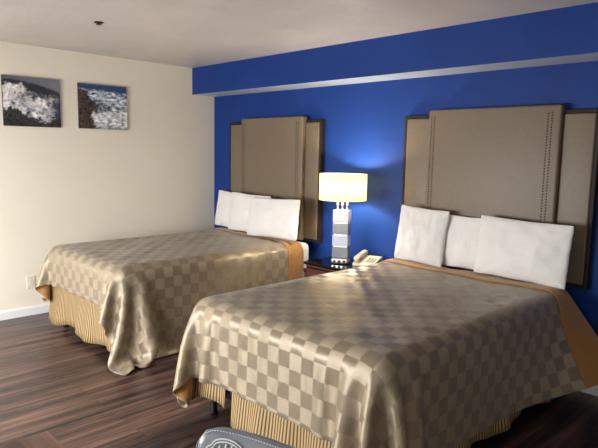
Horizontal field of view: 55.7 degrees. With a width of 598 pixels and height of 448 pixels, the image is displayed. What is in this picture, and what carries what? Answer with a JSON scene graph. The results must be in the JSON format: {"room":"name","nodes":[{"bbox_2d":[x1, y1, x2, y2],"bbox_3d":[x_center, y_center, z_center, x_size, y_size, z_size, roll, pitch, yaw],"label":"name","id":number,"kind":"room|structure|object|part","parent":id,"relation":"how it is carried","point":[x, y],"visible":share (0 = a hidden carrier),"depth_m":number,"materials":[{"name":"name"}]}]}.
{"room":"hotel room","nodes":[
{"label":"hotel room","id":0,"kind":"room"},
{"bbox_2d":[0,41,213,310],"bbox_3d":[-2.676,-0.354,4.967,4.850,2.440,0.100,-6,10,-44],"label":"wall","id":1,"kind":"structure","parent":0,"point":[67,184],"depth_m":5.55,"materials":[{"name":"beige paint"}]},
{"bbox_2d":[0,303,49,320],"bbox_3d":[-2.694,0.826,5.039,4.750,0.081,0.015,-6,10,-44],"label":"baseboard","id":2,"kind":"structure","parent":1,"relation":"attached to","point":[43,308],"depth_m":5.20,"materials":[{"name":"white paint"}]},
{"bbox_2d":[1,75,60,127],"bbox_3d":[-2.388,-1.089,5.058,0.498,0.440,0.022,-7,10,-44],"label":"print","id":3,"kind":"object","parent":1,"relation":"attached to","point":[26,101],"visible":1,"depth_m":5.04,"materials":[{"name":"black paper"}]},
{"bbox_2d":[27,275,34,288],"bbox_3d":[-2.474,0.536,5.220,0.072,0.116,0.008,-6,10,-44],"label":"wall outlet","id":4,"kind":"object","parent":1,"relation":"attached to","point":[30,279],"visible":0.94,"depth_m":5.22,"materials":[{"name":"plastic"}]},
{"bbox_2d":[77,83,126,129],"bbox_3d":[-1.913,-1.140,5.521,0.495,0.427,0.022,-6,10,-44],"label":"print","id":5,"kind":"object","parent":1,"relation":"attached to","point":[99,106],"visible":1,"depth_m":5.50,"materials":[{"name":"multicoloured paper"}]},
{"bbox_2d":[0,0,597,67],"bbox_3d":[-0.341,-1.266,2.407,4.950,0.100,6.800,-6,10,-44],"label":"ceiling","id":6,"kind":"structure","parent":0,"point":[183,33],"depth_m":3.96,"materials":[{"name":"paint"}]},
{"bbox_2d":[0,312,597,447],"bbox_3d":[-0.391,1.254,2.723,4.950,0.100,6.800,-6,10,-44],"label":"floor","id":7,"kind":"structure","parent":0,"point":[54,381],"depth_m":3.44,"materials":[{"name":"brown wood"}]},
{"bbox_2d":[0,431,64,447],"bbox_3d":[-0.525,1.040,0.996,0.640,0.750,1.200,-6,10,-44],"label":"table","id":8,"kind":"object","parent":7,"relation":"on","point":[45,439],"visible":1,"depth_m":1.53,"materials":[{"name":"brown wood"}]},
{"bbox_2d":[48,230,308,351],"bbox_3d":[-1.045,0.532,5.152,1.986,0.700,1.372,-6,10,-44],"label":"bed","id":9,"kind":"object","parent":7,"relation":"on","point":[66,308],"visible":0.22,"depth_m":4.56,"materials":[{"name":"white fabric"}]},
{"bbox_2d":[35,228,303,375],"bbox_3d":[-1.095,0.530,5.040,1.967,0.728,1.639,-6,10,-44],"label":"bedspread","id":10,"kind":"object","parent":9,"relation":"on","point":[147,290],"visible":0.89,"depth_m":4.42,"materials":[{"name":"beige fabric"}]},
{"bbox_2d":[228,192,270,231],"bbox_3d":[-0.514,-0.108,5.744,0.123,0.398,0.622,-5,10,-42],"label":"pillow","id":11,"kind":"object","parent":10,"relation":"on","point":[240,202],"visible":0.56,"depth_m":5.79,"materials":[{"name":"white fabric"}]},
{"bbox_2d":[247,197,299,240],"bbox_3d":[-0.258,-0.057,5.369,0.137,0.393,0.721,-6,10,-43],"label":"pillow","id":12,"kind":"object","parent":10,"relation":"on","point":[276,218],"visible":1,"depth_m":5.29,"materials":[{"name":"white fabric"}]},
{"bbox_2d":[215,190,244,231],"bbox_3d":[-0.707,-0.144,6.056,0.120,0.405,0.594,-5,9,-40],"label":"pillow","id":13,"kind":"object","parent":9,"relation":"on","point":[224,197],"visible":0.49,"depth_m":6.12,"materials":[{"name":"white fabric"}]},
{"bbox_3d":[-1.023,0.317,5.142,1.935,0.270,1.265,-6,10,-44],"label":"mattress","id":14,"kind":"part","parent":9,"relation":"part of","materials":[{"name":"white fabric"}]},
{"bbox_2d":[196,427,294,447],"bbox_3d":[-0.194,0.983,1.280,0.478,0.806,0.557,6,9,34],"label":"leather chair","id":15,"kind":"object","parent":7,"relation":"on","point":[220,437],"visible":1,"depth_m":1.49,"materials":[{"name":"grey leather"}]},
{"bbox_2d":[304,256,359,276],"bbox_3d":[0.402,0.640,4.883,0.480,0.610,0.618,-6,10,-44],"label":"nightstand","id":16,"kind":"object","parent":7,"relation":"on","point":[319,266],"visible":0.05,"depth_m":4.82,"materials":[{"name":"brown wood"}]},
{"bbox_3d":[0.260,0.519,4.725,0.018,0.233,0.542,-6,10,-44],"label":"drawer","id":17,"kind":"part","parent":16,"relation":"part of","materials":[{"name":"brown wood"}]},
{"bbox_2d":[319,173,366,264],"bbox_3d":[0.365,-0.042,4.791,0.398,0.764,0.398,4,8,21],"label":"table lamp","id":18,"kind":"object","parent":16,"relation":"on","point":[336,187],"visible":1,"depth_m":4.68,"materials":[{"name":"silver metal"}]},
{"bbox_3d":[0.370,-0.312,4.757,0.398,0.219,0.398,4,8,21],"label":"lamp shade","id":19,"kind":"part","parent":18,"relation":"part of","materials":[{"name":"fabric"}]},
{"bbox_2d":[352,250,382,265],"bbox_3d":[0.584,0.291,4.795,0.190,0.111,0.225,5,8,28],"label":"telephone","id":20,"kind":"object","parent":16,"relation":"on","point":[362,258],"visible":0.99,"depth_m":4.76,"materials":[{"name":"beige plastic"}]},
{"bbox_2d":[191,378,550,447],"bbox_3d":[0.560,0.773,3.486,2.049,0.700,1.452,-6,10,-44],"label":"bed","id":21,"kind":"object","parent":7,"relation":"on","point":[248,416],"visible":0.12,"depth_m":2.92,"materials":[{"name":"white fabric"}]},
{"bbox_3d":[-0.503,1.048,3.340,0.048,0.150,0.048,-6,10,-44],"label":"leg","id":22,"kind":"part","parent":21,"relation":"part of","materials":[{"name":"metal"}]},
{"bbox_3d":[0.572,0.946,3.523,1.845,0.049,1.265,-6,10,-44],"label":"frame","id":23,"kind":"part","parent":21,"relation":"part of","materials":[{"name":"metal"}]},
{"bbox_2d":[173,258,597,447],"bbox_3d":[0.570,0.774,3.343,2.098,0.732,1.868,-6,10,-44],"label":"bedspread","id":24,"kind":"object","parent":21,"relation":"on","point":[394,352],"visible":0.98,"depth_m":2.90,"materials":[{"name":"beige fabric"}]},
{"bbox_2d":[394,205,449,266],"bbox_3d":[0.928,0.087,4.313,0.423,0.441,0.137,7,9,41],"label":"pillow","id":25,"kind":"object","parent":24,"relation":"on","point":[421,236],"visible":1,"depth_m":4.26,"materials":[{"name":"white fabric"}]},
{"bbox_2d":[442,215,480,269],"bbox_3d":[1.212,0.135,4.135,0.099,0.387,0.448,-5,10,-42],"label":"pillow","id":26,"kind":"object","parent":24,"relation":"on","point":[462,234],"visible":0.46,"depth_m":4.12,"materials":[{"name":"white fabric"}]},
{"bbox_2d":[474,215,573,289],"bbox_3d":[1.473,0.176,3.763,0.638,0.413,0.142,8,10,44],"label":"pillow","id":27,"kind":"object","parent":24,"relation":"on","point":[534,252],"visible":1,"depth_m":3.70,"materials":[{"name":"white fabric"}]},
{"bbox_2d":[214,61,597,335],"bbox_3d":[1.365,-0.184,4.254,0.100,2.440,6.600,-6,10,-44],"label":"wall","id":28,"kind":"structure","parent":0,"point":[365,122],"depth_m":4.84,"materials":[{"name":"blue paint"}]},
{"bbox_2d":[230,116,324,242],"bbox_3d":[-0.283,-0.480,5.766,0.101,1.189,1.379,-6,10,-44],"label":"headboard","id":29,"kind":"object","parent":28,"relation":"attached to","point":[275,157],"visible":0.75,"depth_m":5.54,"materials":[{"name":"brown leather"}]},
{"bbox_3d":[-0.662,-0.520,6.165,0.043,1.105,0.226,-6,10,-44],"label":"panel","id":30,"kind":"part","parent":29,"relation":"part of","materials":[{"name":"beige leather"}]},
{"bbox_3d":[-0.595,-0.507,6.015,0.007,1.118,0.038,-6,10,-44],"label":"nailhead trim","id":31,"kind":"part","parent":29,"relation":"part of","materials":[{"name":"brown metal"}]},
{"bbox_3d":[-0.270,-0.478,5.743,0.080,1.187,0.925,-6,10,-44],"label":"panel","id":32,"kind":"part","parent":29,"relation":"part of","materials":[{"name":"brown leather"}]},
{"bbox_3d":[-0.026,-0.423,5.441,0.007,1.118,0.038,-6,10,-44],"label":"nailhead trim","id":33,"kind":"part","parent":29,"relation":"part of","materials":[{"name":"brown metal"}]},
{"bbox_3d":[0.128,-0.405,5.368,0.043,1.105,0.176,-6,10,-44],"label":"panel","id":34,"kind":"part","parent":29,"relation":"part of","materials":[{"name":"beige leather"}]},
{"bbox_2d":[192,2,597,96],"bbox_3d":[1.244,-1.238,3.981,0.297,0.286,6.600,-6,10,-44],"label":"ceiling beam","id":35,"kind":"structure","parent":28,"relation":"attached to","point":[565,35],"depth_m":4.12,"materials":[{"name":"blue paint"}]},
{"bbox_2d":[401,104,597,289],"bbox_3d":[1.360,-0.239,4.107,0.101,1.189,1.470,-6,10,-44],"label":"headboard","id":36,"kind":"object","parent":28,"relation":"attached to","point":[535,163],"visible":0.67,"depth_m":3.90,"materials":[{"name":"brown leather"}]},
{"bbox_3d":[0.949,-0.284,4.539,0.043,1.105,0.224,-6,10,-44],"label":"panel","id":37,"kind":"part","parent":36,"relation":"part of","materials":[{"name":"beige leather"}]},
{"bbox_3d":[1.015,-0.271,4.390,0.007,1.118,0.038,-6,10,-44],"label":"nailhead trim","id":38,"kind":"part","parent":36,"relation":"part of","materials":[{"name":"brown metal"}]},
{"bbox_3d":[1.364,-0.238,4.093,0.080,1.187,0.995,-6,10,-44],"label":"panel","id":39,"kind":"part","parent":36,"relation":"part of","materials":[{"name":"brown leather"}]},
{"bbox_3d":[1.633,-0.180,3.766,0.007,1.118,0.038,-6,10,-44],"label":"nailhead trim","id":40,"kind":"part","parent":36,"relation":"part of","materials":[{"name":"brown metal"}]},
{"bbox_3d":[1.795,-0.160,3.685,0.043,1.105,0.199,-6,10,-44],"label":"panel","id":41,"kind":"part","parent":36,"relation":"part of","materials":[{"name":"beige leather"}]},
{"bbox_2d":[580,385,597,395],"bbox_3d":[1.306,0.991,4.356,0.015,0.081,6.585,-6,10,-44],"label":"baseboard","id":42,"kind":"structure","parent":28,"relation":"attached to","point":[593,390],"depth_m":3.72,"materials":[{"name":"white paint"}]}
]}

